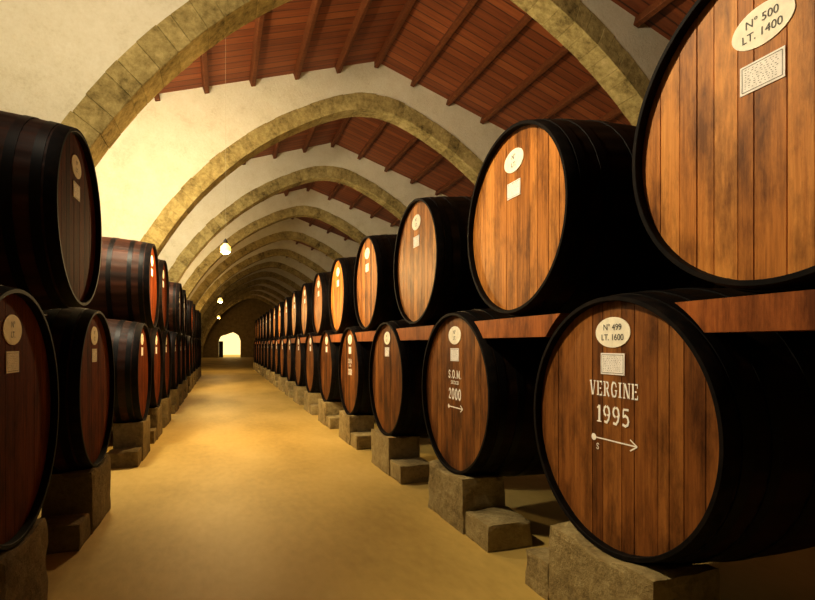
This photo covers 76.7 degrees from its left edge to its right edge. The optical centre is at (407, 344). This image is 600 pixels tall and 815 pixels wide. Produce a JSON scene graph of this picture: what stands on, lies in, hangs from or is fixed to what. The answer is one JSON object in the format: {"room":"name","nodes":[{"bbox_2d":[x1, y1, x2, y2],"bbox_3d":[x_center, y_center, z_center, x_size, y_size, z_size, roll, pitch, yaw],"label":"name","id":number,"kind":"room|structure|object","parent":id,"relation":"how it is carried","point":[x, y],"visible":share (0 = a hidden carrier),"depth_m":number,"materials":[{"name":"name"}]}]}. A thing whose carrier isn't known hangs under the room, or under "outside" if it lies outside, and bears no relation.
{"room":"wine cellar","nodes":[
{"label":"wine cellar","id":0,"kind":"room"},
{"bbox_2d":[202,298,272,357],"bbox_3d":[-20.791,-2.820,68.823,13.360,8.879,0.400,0,0,-20],"label":"wall","id":1,"kind":"structure","parent":0,"point":[240,318],"depth_m":68.18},
{"bbox_2d":[159,0,631,250],"bbox_3d":[-9.930,-6.148,38.587,13.960,2.383,65.255,0,0,-20],"label":"ceiling","id":2,"kind":"structure","parent":0,"point":[488,22],"depth_m":11.95,"materials":[{"name":"red wood"}]},
{"bbox_2d":[200,51,208,93],"bbox_3d":[-3.743,-5.837,9.364,0.151,0.183,5.155,0,0,-20],"label":"roof beam","id":3,"kind":"structure","parent":2,"relation":"attached to","point":[204,57],"depth_m":10.91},
{"bbox_2d":[220,38,230,253],"bbox_3d":[-3.165,-3.818,8.957,0.184,4.476,0.184,0,0,-20],"label":"pendant bulb","id":4,"kind":"object","parent":2,"relation":"hanging from","point":[225,248],"visible":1,"depth_m":8.96,"materials":[{"name":"white"}]},
{"bbox_2d":[249,14,264,86],"bbox_3d":[-2.783,-6.173,9.708,0.151,0.183,5.155,0,0,-20],"label":"roof beam","id":5,"kind":"structure","parent":2,"relation":"attached to","point":[259,22],"depth_m":10.64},
{"bbox_2d":[293,0,321,79],"bbox_3d":[-1.823,-6.510,10.053,0.151,0.183,5.155,0,0,-20],"label":"roof beam","id":6,"kind":"structure","parent":2,"relation":"attached to","point":[315,5],"depth_m":10.79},
{"bbox_2d":[302,125,317,152],"bbox_3d":[-2.763,-6.846,15.687,0.151,0.183,5.155,0,0,-20],"label":"roof beam","id":7,"kind":"structure","parent":2,"relation":"attached to","point":[312,130],"depth_m":16.98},
{"bbox_2d":[331,117,350,147],"bbox_3d":[-1.825,-7.158,16.024,0.110,0.160,5.155,0,0,-20],"label":"roof beam","id":8,"kind":"structure","parent":2,"relation":"attached to","point":[343,124],"depth_m":17.15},
{"bbox_2d":[335,0,371,73],"bbox_3d":[-0.863,-6.846,10.398,0.151,0.183,5.155,0,0,-20],"label":"roof beam","id":9,"kind":"structure","parent":2,"relation":"attached to","point":[364,6],"depth_m":11.26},
{"bbox_2d":[357,121,387,159],"bbox_3d":[-0.887,-6.846,16.361,0.151,0.183,5.155,0,0,-20],"label":"roof beam","id":10,"kind":"structure","parent":2,"relation":"attached to","point":[382,125],"depth_m":17.00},
{"bbox_2d":[374,0,415,67],"bbox_3d":[0.075,-7.158,10.735,0.110,0.160,5.155,0,0,-20],"label":"roof beam","id":11,"kind":"structure","parent":2,"relation":"attached to","point":[409,4],"depth_m":11.68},
{"bbox_2d":[384,136,417,171],"bbox_3d":[0.073,-6.510,16.706,0.151,0.183,5.155,0,0,-20],"label":"roof beam","id":12,"kind":"structure","parent":2,"relation":"attached to","point":[414,139],"depth_m":17.38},
{"bbox_2d":[410,154,443,183],"bbox_3d":[1.033,-6.173,17.051,0.151,0.183,5.155,0,0,-20],"label":"roof beam","id":13,"kind":"structure","parent":2,"relation":"attached to","point":[439,157],"depth_m":17.91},
{"bbox_2d":[410,0,477,86],"bbox_3d":[1.013,-6.846,11.072,0.151,0.183,5.155,0,0,-20],"label":"roof beam","id":14,"kind":"structure","parent":2,"relation":"attached to","point":[470,4],"depth_m":11.47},
{"bbox_2d":[435,172,464,195],"bbox_3d":[1.993,-5.837,17.396,0.151,0.183,5.155,0,0,-20],"label":"roof beam","id":15,"kind":"structure","parent":2,"relation":"attached to","point":[461,175],"depth_m":18.54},
{"bbox_2d":[446,13,532,105],"bbox_3d":[1.973,-6.510,11.417,0.151,0.183,5.155,0,0,-20],"label":"roof beam","id":16,"kind":"structure","parent":2,"relation":"attached to","point":[526,18],"depth_m":11.54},
{"bbox_2d":[480,46,568,123],"bbox_3d":[2.933,-6.173,11.762,0.151,0.183,5.155,0,0,-20],"label":"roof beam","id":17,"kind":"structure","parent":2,"relation":"attached to","point":[562,51],"depth_m":12.05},
{"bbox_2d":[536,77,598,118],"bbox_3d":[3.893,-5.837,12.107,0.151,0.183,5.155,0,0,-20],"label":"roof beam","id":18,"kind":"structure","parent":2,"relation":"attached to","point":[591,83],"depth_m":12.15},
{"bbox_2d":[597,107,621,121],"bbox_3d":[4.853,-5.500,12.451,0.151,0.183,5.155,0,0,-20],"label":"roof beam","id":19,"kind":"structure","parent":2,"relation":"attached to","point":[616,112],"depth_m":12.29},
{"bbox_2d":[37,355,814,599],"bbox_3d":[-11.173,1.720,42.048,13.960,0.200,93.300,0,0,-20],"label":"floor","id":20,"kind":"structure","parent":0,"point":[244,494],"depth_m":4.62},
{"bbox_2d":[0,518,47,599],"bbox_3d":[-2.330,1.346,2.850,0.388,0.548,0.768,0,0,-20],"label":"support block","id":21,"kind":"object","parent":20,"relation":"on","point":[23,572],"visible":0.78,"depth_m":2.93,"materials":[{"name":"stone"}]},
{"bbox_2d":[0,285,58,551],"bbox_3d":[-2.919,0.395,2.617,1.605,1.570,1.568,0,0,-20],"label":"wine barrel","id":22,"kind":"object","parent":21,"relation":"on","point":[29,383],"visible":1,"depth_m":3.05,"materials":[{"name":"brown wood"}]},
{"bbox_2d":[7,353,18,371],"bbox_3d":[-2.201,0.095,2.875,0.001,0.102,0.167,0,0,-20],"label":"print","id":23,"kind":"object","parent":22,"relation":"attached to","point":[12,358],"depth_m":2.87,"materials":[{"name":"beige"}]},
{"bbox_2d":[40,513,90,554],"bbox_3d":[-2.804,1.513,4.148,0.371,0.213,0.348,0,0,-20],"label":"step block","id":24,"kind":"object","parent":20,"relation":"on","point":[66,533],"visible":0.65,"depth_m":4.04,"materials":[{"name":"stone"}]},
{"bbox_2d":[41,454,110,534],"bbox_3d":[-2.990,1.346,4.685,0.388,0.547,0.767,0,0,-20],"label":"support block","id":25,"kind":"object","parent":20,"relation":"on","point":[87,490],"visible":0.67,"depth_m":4.37,"materials":[{"name":"stone"}]},
{"bbox_2d":[43,307,114,473],"bbox_3d":[-3.578,0.395,4.452,1.605,1.570,1.568,0,0,-20],"label":"wine barrel","id":26,"kind":"object","parent":25,"relation":"on","point":[82,341],"visible":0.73,"depth_m":4.35,"materials":[{"name":"brown wood"}]},
{"bbox_3d":[-2.823,-0.159,3.688,0.140,0.178,1.065,0,0,-20],"label":"support beam","id":27,"kind":"structure","parent":26,"relation":"on","visible":0},
{"bbox_2d":[0,111,101,310],"bbox_3d":[-3.300,-0.980,3.766,1.605,1.480,1.478,0,0,-20],"label":"wine barrel","id":28,"kind":"object","parent":27,"relation":"on","point":[51,226],"visible":0.97,"depth_m":3.50,"materials":[{"name":"brown wood"}]},
{"bbox_2d":[107,447,141,468],"bbox_3d":[-3.809,1.513,6.942,0.370,0.214,0.350,0,0,-20],"label":"step block","id":29,"kind":"object","parent":20,"relation":"on","point":[131,456],"visible":0.9,"depth_m":6.81,"materials":[{"name":"stone"}]},
{"bbox_2d":[112,415,149,460],"bbox_3d":[-3.994,1.346,7.480,0.389,0.548,0.768,0,0,-20],"label":"support block","id":30,"kind":"object","parent":20,"relation":"on","point":[129,434],"visible":0.71,"depth_m":7.15,"materials":[{"name":"stone"}]},
{"bbox_2d":[106,318,151,425],"bbox_3d":[-4.582,0.395,7.247,1.605,1.570,1.568,0,0,-20],"label":"wine barrel","id":31,"kind":"object","parent":30,"relation":"on","point":[131,344],"visible":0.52,"depth_m":6.97,"materials":[{"name":"brown wood"}]},
{"bbox_2d":[148,404,162,439],"bbox_3d":[-4.572,1.346,9.089,0.388,0.548,0.768,0,0,-20],"label":"support block","id":32,"kind":"object","parent":20,"relation":"on","point":[155,413],"visible":0.39,"depth_m":8.80,"materials":[{"name":"stone"}]},
{"bbox_2d":[148,327,162,407],"bbox_3d":[-5.161,0.395,8.857,1.605,1.570,1.568,0,0,-20],"label":"wine barrel","id":33,"kind":"object","parent":32,"relation":"on","point":[155,335],"visible":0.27,"depth_m":9.15,"materials":[{"name":"brown wood"}]},
{"bbox_3d":[-4.446,-0.144,8.205,0.140,0.148,0.744,0,0,-20],"label":"support beam","id":34,"kind":"structure","parent":33,"relation":"on","visible":0},
{"bbox_2d":[81,237,159,328],"bbox_3d":[-4.843,-0.950,8.062,1.605,1.480,1.478,0,0,-20],"label":"wine barrel","id":35,"kind":"object","parent":34,"relation":"on","point":[128,286],"visible":0.54,"depth_m":7.66,"materials":[{"name":"brown wood"}]},
{"bbox_2d":[160,395,170,424],"bbox_3d":[-5.150,1.346,10.699,0.388,0.547,0.767,0,0,-20],"label":"support block","id":36,"kind":"object","parent":20,"relation":"on","point":[166,402],"visible":0.34,"depth_m":10.41,"materials":[{"name":"stone"}]},
{"bbox_2d":[161,330,171,397],"bbox_3d":[-5.739,0.395,10.466,1.605,1.570,1.568,0,0,-20],"label":"wine barrel","id":37,"kind":"object","parent":36,"relation":"on","point":[166,340],"visible":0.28,"depth_m":10.80,"materials":[{"name":"brown wood"}]},
{"bbox_3d":[-5.024,-0.144,9.814,0.140,0.148,0.744,0,0,-20],"label":"support beam","id":38,"kind":"structure","parent":37,"relation":"on","visible":0},
{"bbox_2d":[156,259,168,330],"bbox_3d":[-5.421,-0.950,9.672,1.605,1.480,1.478,0,0,-20],"label":"wine barrel","id":39,"kind":"object","parent":38,"relation":"on","point":[163,316],"visible":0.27,"depth_m":9.96,"materials":[{"name":"brown wood"}]},
{"bbox_2d":[170,387,178,411],"bbox_3d":[-5.894,1.346,12.769,0.389,0.548,0.768,0,0,-20],"label":"support block","id":40,"kind":"object","parent":20,"relation":"on","point":[174,393],"visible":0.35,"depth_m":12.46,"materials":[{"name":"stone"}]},
{"bbox_2d":[169,331,178,388],"bbox_3d":[-6.482,0.395,12.537,1.605,1.570,1.568,0,0,-20],"label":"wine barrel","id":41,"kind":"object","parent":40,"relation":"on","point":[173,335],"visible":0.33,"depth_m":12.51,"materials":[{"name":"brown wood"}]},
{"bbox_2d":[178,383,183,403],"bbox_3d":[-6.471,1.346,14.378,0.388,0.548,0.768,0,0,-20],"label":"support block","id":42,"kind":"object","parent":20,"relation":"on","point":[181,386],"visible":0.34,"depth_m":14.08,"materials":[{"name":"stone"}]},
{"bbox_2d":[178,334,183,383],"bbox_3d":[-7.061,0.395,14.146,1.605,1.570,1.568,0,0,-20],"label":"wine barrel","id":43,"kind":"object","parent":42,"relation":"on","point":[181,342],"visible":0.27,"depth_m":14.72,"materials":[{"name":"brown wood"}]},
{"bbox_3d":[-6.346,-0.144,13.494,0.140,0.148,0.744,0,0,-20],"label":"support beam","id":44,"kind":"structure","parent":43,"relation":"on","visible":0},
{"bbox_2d":[167,281,182,334],"bbox_3d":[-6.743,-0.950,13.351,1.605,1.480,1.478,0,0,-20],"label":"wine barrel","id":45,"kind":"object","parent":44,"relation":"on","point":[175,321],"visible":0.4,"depth_m":13.08,"materials":[{"name":"brown wood"}]},
{"bbox_2d":[183,379,187,396],"bbox_3d":[-7.050,1.346,15.988,0.388,0.547,0.767,0,0,-20],"label":"support block","id":46,"kind":"object","parent":20,"relation":"on","point":[185,382],"visible":0.29,"depth_m":15.79,"materials":[{"name":"stone"}]},
{"bbox_2d":[183,335,187,379],"bbox_3d":[-7.639,0.395,15.755,1.605,1.570,1.568,0,0,-20],"label":"wine barrel","id":47,"kind":"object","parent":46,"relation":"on","point":[184,337],"visible":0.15,"depth_m":16.34,"materials":[{"name":"brown wood"}]},
{"bbox_3d":[-6.924,-0.144,15.104,0.140,0.148,0.744,0,0,-20],"label":"support beam","id":48,"kind":"structure","parent":47,"relation":"on","visible":0},
{"bbox_2d":[182,290,186,335],"bbox_3d":[-7.321,-0.950,14.961,1.605,1.480,1.478,0,0,-20],"label":"wine barrel","id":49,"kind":"object","parent":48,"relation":"on","point":[184,328],"visible":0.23,"depth_m":15.50,"materials":[{"name":"brown wood"}]},
{"bbox_2d":[201,294,277,357],"bbox_3d":[-19.875,-2.819,66.273,13.358,8.878,0.508,0,0,-20],"label":"stone arch","id":50,"kind":"object","parent":20,"relation":"on","point":[262,298],"visible":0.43,"depth_m":65.68,"materials":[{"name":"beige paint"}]},
{"bbox_2d":[201,290,283,349],"bbox_3d":[-17.975,-2.819,60.984,13.358,8.878,0.508,0,0,-20],"label":"stone arch","id":51,"kind":"object","parent":20,"relation":"on","point":[266,294],"visible":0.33,"depth_m":60.55,"materials":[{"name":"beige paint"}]},
{"bbox_2d":[201,284,289,340],"bbox_3d":[-16.075,-2.819,55.695,13.358,8.878,0.508,0,0,-20],"label":"stone arch","id":52,"kind":"object","parent":20,"relation":"on","point":[265,287],"visible":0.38,"depth_m":55.31,"materials":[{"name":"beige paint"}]},
{"bbox_2d":[201,277,296,334],"bbox_3d":[-14.175,-2.819,50.406,13.358,8.878,0.508,0,0,-20],"label":"stone arch","id":53,"kind":"object","parent":20,"relation":"on","point":[274,282],"visible":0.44,"depth_m":50.06,"materials":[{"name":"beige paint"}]},
{"bbox_2d":[201,268,304,326],"bbox_3d":[-12.275,-2.819,45.117,13.358,8.878,0.508,0,0,-20],"label":"stone arch","id":54,"kind":"object","parent":20,"relation":"on","point":[286,277],"visible":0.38,"depth_m":44.84,"materials":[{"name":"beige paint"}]},
{"bbox_2d":[200,256,316,318],"bbox_3d":[-10.375,-2.819,39.827,13.358,8.878,0.508,0,0,-20],"label":"stone arch","id":55,"kind":"object","parent":20,"relation":"on","point":[290,265],"visible":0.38,"depth_m":39.56,"materials":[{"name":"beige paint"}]},
{"bbox_2d":[195,240,333,311],"bbox_3d":[-8.476,-2.819,34.538,13.358,8.878,0.508,0,0,-20],"label":"stone arch","id":56,"kind":"object","parent":20,"relation":"on","point":[314,259],"visible":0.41,"depth_m":34.26,"materials":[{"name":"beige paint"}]},
{"bbox_2d":[187,218,359,305],"bbox_3d":[-6.575,-2.819,29.249,13.358,8.878,0.508,0,0,-20],"label":"stone arch","id":57,"kind":"object","parent":20,"relation":"on","point":[332,245],"visible":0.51,"depth_m":28.88,"materials":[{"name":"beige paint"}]},
{"bbox_2d":[273,373,279,385],"bbox_3d":[-5.119,1.384,20.581,0.428,0.473,0.809,0,0,-20],"label":"support block","id":58,"kind":"object","parent":20,"relation":"on","point":[275,376],"visible":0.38,"depth_m":20.19,"materials":[{"name":"stone"}]},
{"bbox_2d":[274,337,279,373],"bbox_3d":[-4.451,0.440,20.800,1.705,1.620,1.618,0,0,-20],"label":"wine barrel","id":59,"kind":"object","parent":58,"relation":"on","point":[276,345],"visible":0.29,"depth_m":20.62,"materials":[{"name":"brown wood"}]},
{"bbox_3d":[-5.518,-0.128,21.527,0.150,0.146,1.220,0,0,-20],"label":"support beam","id":60,"kind":"structure","parent":59,"relation":"on","visible":0},
{"bbox_2d":[272,306,277,339],"bbox_3d":[-4.814,-0.930,21.796,1.655,1.540,1.538,0,0,-20],"label":"wine barrel","id":61,"kind":"object","parent":60,"relation":"on","point":[274,313],"visible":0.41,"depth_m":21.58,"materials":[{"name":"orange wood"}]},
{"bbox_2d":[278,376,286,390],"bbox_3d":[-4.413,1.384,18.614,0.427,0.472,0.807,0,0,-20],"label":"support block","id":62,"kind":"object","parent":20,"relation":"on","point":[281,380],"visible":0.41,"depth_m":18.23,"materials":[{"name":"stone"}]},
{"bbox_2d":[279,336,286,376],"bbox_3d":[-3.745,0.440,18.833,1.705,1.620,1.618,0,0,-20],"label":"wine barrel","id":63,"kind":"object","parent":62,"relation":"on","point":[282,347],"visible":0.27,"depth_m":18.54,"materials":[{"name":"brown wood"}]},
{"bbox_3d":[-4.811,-0.128,19.560,0.150,0.146,1.220,0,0,-20],"label":"support beam","id":64,"kind":"structure","parent":63,"relation":"on","visible":0},
{"bbox_2d":[277,302,283,338],"bbox_3d":[-4.108,-0.930,19.829,1.655,1.540,1.538,0,0,-20],"label":"wine barrel","id":65,"kind":"object","parent":64,"relation":"on","point":[280,333],"visible":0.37,"depth_m":19.40,"materials":[{"name":"orange wood"}]},
{"bbox_2d":[179,188,398,298],"bbox_3d":[-4.676,-2.819,23.960,13.358,8.878,0.508,0,0,-20],"label":"stone arch","id":66,"kind":"object","parent":20,"relation":"on","point":[355,223],"visible":0.41,"depth_m":23.44,"materials":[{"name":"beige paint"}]},
{"bbox_2d":[285,380,295,395],"bbox_3d":[-3.707,1.384,16.647,0.428,0.472,0.807,0,0,-20],"label":"support block","id":67,"kind":"object","parent":20,"relation":"on","point":[288,384],"visible":0.39,"depth_m":16.25,"materials":[{"name":"stone"}]},
{"bbox_2d":[286,335,294,380],"bbox_3d":[-3.038,0.440,16.866,1.705,1.620,1.618,0,0,-20],"label":"wine barrel","id":68,"kind":"object","parent":67,"relation":"on","point":[289,346],"visible":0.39,"depth_m":16.39,"materials":[{"name":"brown wood"}]},
{"bbox_3d":[-3.398,-0.128,15.626,0.150,0.146,1.220,0,0,-20],"label":"support beam","id":69,"kind":"structure","parent":68,"relation":"on","visible":0},
{"bbox_2d":[290,291,300,337],"bbox_3d":[-2.695,-0.930,15.895,1.655,1.540,1.538,0,0,-20],"label":"wine barrel","id":70,"kind":"object","parent":69,"relation":"on","point":[295,298],"visible":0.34,"depth_m":15.40,"materials":[{"name":"orange wood"}]},
{"bbox_3d":[-4.104,-0.128,17.593,0.150,0.146,1.220,0,0,-20],"label":"support beam","id":71,"kind":"structure","parent":68,"relation":"on","visible":0},
{"bbox_2d":[283,297,291,337],"bbox_3d":[-3.401,-0.930,17.862,1.655,1.540,1.538,0,0,-20],"label":"wine barrel","id":72,"kind":"object","parent":71,"relation":"on","point":[287,301],"visible":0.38,"depth_m":17.42,"materials":[{"name":"orange wood"}]},
{"bbox_2d":[95,62,504,255],"bbox_3d":[-0.876,-2.819,13.382,13.358,8.878,0.508,0,0,-20],"label":"stone arch","id":73,"kind":"object","parent":20,"relation":"on","point":[171,155],"visible":0.44,"depth_m":12.00,"materials":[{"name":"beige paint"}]},
{"bbox_2d":[293,385,306,403],"bbox_3d":[-3.000,1.384,14.681,0.426,0.473,0.807,0,0,-20],"label":"support block","id":74,"kind":"object","parent":20,"relation":"on","point":[297,390],"visible":0.46,"depth_m":14.29,"materials":[{"name":"stone"}]},
{"bbox_2d":[294,334,305,385],"bbox_3d":[-2.332,0.440,14.899,1.705,1.620,1.618,0,0,-20],"label":"wine barrel","id":75,"kind":"object","parent":74,"relation":"on","point":[299,348],"visible":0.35,"depth_m":14.46,"materials":[{"name":"brown wood"}]},
{"bbox_2d":[158,143,447,282],"bbox_3d":[-2.776,-2.819,18.671,13.358,8.878,0.508,0,0,-20],"label":"stone arch","id":76,"kind":"object","parent":20,"relation":"on","point":[262,178],"visible":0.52,"depth_m":17.80,"materials":[{"name":"beige paint"}]},
{"bbox_2d":[304,391,321,412],"bbox_3d":[-2.293,1.384,12.713,0.428,0.473,0.809,0,0,-20],"label":"support block","id":77,"kind":"object","parent":20,"relation":"on","point":[309,398],"visible":0.59,"depth_m":12.33,"materials":[{"name":"stone"}]},
{"bbox_2d":[304,332,320,392],"bbox_3d":[-1.625,0.440,12.932,1.705,1.620,1.618,0,0,-20],"label":"wine barrel","id":78,"kind":"object","parent":77,"relation":"on","point":[311,353],"visible":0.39,"depth_m":12.52,"materials":[{"name":"brown wood"}]},
{"bbox_2d":[300,337,305,342],"bbox_3d":[-2.691,-0.128,13.659,0.150,0.146,1.220,0,0,-20],"label":"support beam","id":79,"kind":"structure","parent":78,"relation":"on","point":[303,339],"depth_m":13.58,"materials":[{"name":"orange wood"}]},
{"bbox_2d":[299,282,313,336],"bbox_3d":[-1.988,-0.930,13.928,1.655,1.540,1.538,0,0,-20],"label":"wine barrel","id":80,"kind":"object","parent":79,"relation":"on","point":[305,308],"visible":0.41,"depth_m":13.38,"materials":[{"name":"orange wood"}]},
{"bbox_2d":[318,399,343,425],"bbox_3d":[-1.587,1.384,10.747,0.427,0.472,0.807,0,0,-20],"label":"support block","id":81,"kind":"object","parent":20,"relation":"on","point":[325,409],"visible":0.66,"depth_m":10.38,"materials":[{"name":"stone"}]},
{"bbox_2d":[318,329,340,401],"bbox_3d":[-0.919,0.440,10.965,1.705,1.620,1.618,0,0,-20],"label":"wine barrel","id":82,"kind":"object","parent":81,"relation":"on","point":[328,358],"visible":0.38,"depth_m":10.48,"materials":[{"name":"brown wood"}]},
{"bbox_2d":[313,336,320,342],"bbox_3d":[-1.985,-0.128,11.693,0.150,0.146,1.220,0,0,-20],"label":"support beam","id":83,"kind":"structure","parent":82,"relation":"on","point":[316,339],"depth_m":11.70,"materials":[{"name":"orange wood"}]},
{"bbox_2d":[312,272,332,334],"bbox_3d":[-1.282,-0.930,11.961,1.655,1.540,1.538,0,0,-20],"label":"wine barrel","id":84,"kind":"object","parent":83,"relation":"on","point":[320,292],"visible":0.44,"depth_m":11.42,"materials":[{"name":"orange wood"}]},
{"bbox_2d":[326,415,338,428],"bbox_3d":[-1.370,1.513,10.168,0.412,0.214,0.410,0,0,-20],"label":"step block","id":85,"kind":"object","parent":20,"relation":"on","point":[332,422],"visible":0.49,"depth_m":9.96,"materials":[{"name":"stone"}]},
{"bbox_2d":[0,0,668,166],"bbox_3d":[1.024,-2.814,8.093,13.358,8.869,0.508,0,0,-20],"label":"stone arch","id":86,"kind":"object","parent":20,"relation":"on","point":[90,67],"visible":0.32,"depth_m":6.29,"materials":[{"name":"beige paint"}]},
{"bbox_2d":[339,410,373,444],"bbox_3d":[-0.880,1.384,8.780,0.428,0.472,0.807,0,0,-20],"label":"support block","id":87,"kind":"object","parent":20,"relation":"on","point":[348,424],"visible":0.65,"depth_m":8.43,"materials":[{"name":"stone"}]},
{"bbox_2d":[338,326,372,414],"bbox_3d":[-0.212,0.440,8.998,1.705,1.620,1.618,0,0,-20],"label":"wine barrel","id":88,"kind":"object","parent":87,"relation":"on","point":[354,356],"visible":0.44,"depth_m":8.45,"materials":[{"name":"brown wood"}]},
{"bbox_2d":[330,334,342,341],"bbox_3d":[-1.278,-0.128,9.726,0.150,0.146,1.220,0,0,-20],"label":"support beam","id":89,"kind":"structure","parent":88,"relation":"on","point":[336,337],"depth_m":9.65,"materials":[{"name":"orange wood"}]},
{"bbox_2d":[329,257,359,333],"bbox_3d":[-0.575,-0.930,9.994,1.655,1.540,1.538,0,0,-20],"label":"wine barrel","id":90,"kind":"object","parent":89,"relation":"on","point":[342,314],"visible":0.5,"depth_m":9.42,"materials":[{"name":"orange wood"}]},
{"bbox_2d":[350,432,370,449],"bbox_3d":[-0.664,1.513,8.200,0.412,0.214,0.411,0,0,-20],"label":"step block","id":91,"kind":"object","parent":20,"relation":"on","point":[359,440],"visible":0.59,"depth_m":8.01,"materials":[{"name":"stone"}]},
{"bbox_2d":[371,429,419,475],"bbox_3d":[-0.174,1.384,6.813,0.426,0.473,0.807,0,0,-20],"label":"support block","id":92,"kind":"object","parent":20,"relation":"on","point":[384,448],"visible":0.69,"depth_m":6.48,"materials":[{"name":"stone"}]},
{"bbox_2d":[369,319,428,437],"bbox_3d":[0.495,0.440,7.031,1.705,1.620,1.618,0,0,-20],"label":"wine barrel","id":93,"kind":"object","parent":92,"relation":"on","point":[395,364],"visible":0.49,"depth_m":6.44,"materials":[{"name":"brown wood"}]},
{"bbox_2d":[355,331,375,341],"bbox_3d":[-0.572,-0.128,7.759,0.150,0.146,1.220,0,0,-20],"label":"support beam","id":94,"kind":"structure","parent":93,"relation":"on","point":[367,336],"depth_m":7.75,"materials":[{"name":"orange wood"}]},
{"bbox_2d":[353,234,403,330],"bbox_3d":[0.132,-0.930,8.027,1.655,1.540,1.538,0,0,-20],"label":"wine barrel","id":95,"kind":"object","parent":94,"relation":"on","point":[375,303],"visible":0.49,"depth_m":7.42,"materials":[{"name":"orange wood"}]},
{"bbox_2d":[396,325,434,339],"bbox_3d":[0.135,-0.128,5.792,0.150,0.146,1.220,0,0,-20],"label":"support beam","id":96,"kind":"structure","parent":93,"relation":"on","point":[421,332],"depth_m":5.70,"materials":[{"name":"orange wood"}]},
{"bbox_2d":[394,196,489,325],"bbox_3d":[0.838,-0.930,6.060,1.655,1.540,1.538,0,0,-20],"label":"wine barrel","id":97,"kind":"object","parent":96,"relation":"on","point":[433,279],"visible":0.49,"depth_m":5.43,"materials":[{"name":"orange wood"}]},
{"bbox_2d":[390,457,429,483],"bbox_3d":[0.042,1.513,6.233,0.412,0.213,0.410,0,0,-20],"label":"step block","id":98,"kind":"object","parent":20,"relation":"on","point":[406,470],"visible":0.93,"depth_m":6.07,"materials":[{"name":"stone"}]},
{"bbox_2d":[428,460,504,533],"bbox_3d":[0.533,1.384,4.845,0.428,0.473,0.809,0,0,-20],"label":"support block","id":99,"kind":"object","parent":20,"relation":"on","point":[451,495],"visible":0.7,"depth_m":4.52,"materials":[{"name":"stone"}]},
{"bbox_2d":[422,308,550,476],"bbox_3d":[1.201,0.440,5.064,1.705,1.620,1.618,0,0,-20],"label":"wine barrel","id":100,"kind":"object","parent":99,"relation":"on","point":[478,391],"visible":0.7,"depth_m":4.43,"materials":[{"name":"brown wood"}]},
{"bbox_2d":[474,313,569,337],"bbox_3d":[0.837,-0.128,3.839,0.150,0.146,1.190,0,0,-20],"label":"support beam","id":101,"kind":"structure","parent":100,"relation":"on","point":[538,325],"depth_m":3.68,"materials":[{"name":"orange wood"}]},
{"bbox_2d":[467,119,726,316],"bbox_3d":[1.534,-0.930,4.121,1.655,1.540,1.538,0,0,-20],"label":"wine barrel","id":102,"kind":"object","parent":101,"relation":"on","point":[555,224],"visible":0.76,"depth_m":3.49,"materials":[{"name":"orange wood"}]},
{"bbox_2d":[465,506,531,552],"bbox_3d":[0.750,1.514,4.266,0.413,0.213,0.408,0,0,-20],"label":"step block","id":103,"kind":"object","parent":20,"relation":"on","point":[494,529],"visible":1,"depth_m":4.12,"materials":[{"name":"stone"}]},
{"bbox_2d":[525,547,549,599],"bbox_3d":[1.009,1.499,3.434,0.366,0.243,0.268,0,0,-20],"label":"step block","id":104,"kind":"object","parent":20,"relation":"on","point":[537,569],"visible":0.41,"depth_m":3.37,"materials":[{"name":"stone"}]},
{"bbox_2d":[548,521,719,599],"bbox_3d":[1.225,1.368,2.905,0.437,0.503,0.848,0,0,-20],"label":"support block","id":105,"kind":"object","parent":20,"relation":"on","point":[578,569],"visible":0.73,"depth_m":2.72,"materials":[{"name":"stone"}]},
{"bbox_2d":[534,288,814,563],"bbox_3d":[1.898,0.440,3.126,1.705,1.556,1.554,0,0,-20],"label":"wine barrel","id":106,"kind":"object","parent":105,"relation":"on","point":[661,439],"visible":0.93,"depth_m":2.50,"materials":[{"name":"brown wood"}]},
{"bbox_2d":[674,289,814,332],"bbox_3d":[1.538,-0.128,1.886,0.150,0.146,1.220,0,0,-20],"label":"support beam","id":107,"kind":"structure","parent":106,"relation":"on","point":[793,310],"depth_m":2.06,"materials":[{"name":"orange wood"}]},
{"bbox_2d":[632,0,814,294],"bbox_3d":[2.184,-0.930,2.314,1.655,1.540,1.538,0,0,-20],"label":"wine barrel","id":108,"kind":"object","parent":107,"relation":"on","point":[723,155],"visible":0.99,"depth_m":2.19,"materials":[{"name":"orange wood"}]},
{"bbox_2d":[743,49,782,93],"bbox_3d":[1.430,-1.102,2.081,0.001,0.102,0.167,0,0,-20],"label":"print","id":109,"kind":"object","parent":108,"relation":"attached to","point":[766,70],"depth_m":2.07,"materials":[{"name":"beige"}]},
{"bbox_2d":[611,0,696,40],"bbox_3d":[2.849,-5.548,3.013,13.960,2.383,10.344,0,0,-20],"label":"ceiling","id":110,"kind":"structure","parent":0,"point":[666,21],"depth_m":8.71,"materials":[{"name":"red wood"}]},
{"bbox_2d":[633,0,673,27],"bbox_3d":[5.656,-5.573,4.181,0.151,0.183,10.025,0,0,-20],"label":"roof beam","id":111,"kind":"structure","parent":110,"relation":"attached to","point":[655,7],"depth_m":8.56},
{"bbox_3d":[-8.371,1.346,19.667,0.387,0.548,0.768,0,0,-20],"label":"support block","id":112,"kind":"object","parent":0,"visible":0},
{"bbox_2d":[191,337,193,373],"bbox_3d":[-8.960,0.395,19.435,1.605,1.570,1.568,0,0,-20],"label":"wine barrel","id":113,"kind":"object","parent":112,"relation":"on","point":[192,339],"visible":0.15,"depth_m":20.14,"materials":[{"name":"brown wood"}]},
{"bbox_3d":[-8.246,-0.144,18.783,0.140,0.148,0.744,0,0,-20],"label":"support beam","id":114,"kind":"structure","parent":113,"relation":"on","visible":0},
{"bbox_2d":[186,300,193,337],"bbox_3d":[-8.643,-0.950,18.640,1.605,1.480,1.478,0,0,-20],"label":"wine barrel","id":115,"kind":"object","parent":114,"relation":"on","point":[190,312],"visible":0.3,"depth_m":18.38,"materials":[{"name":"brown wood"}]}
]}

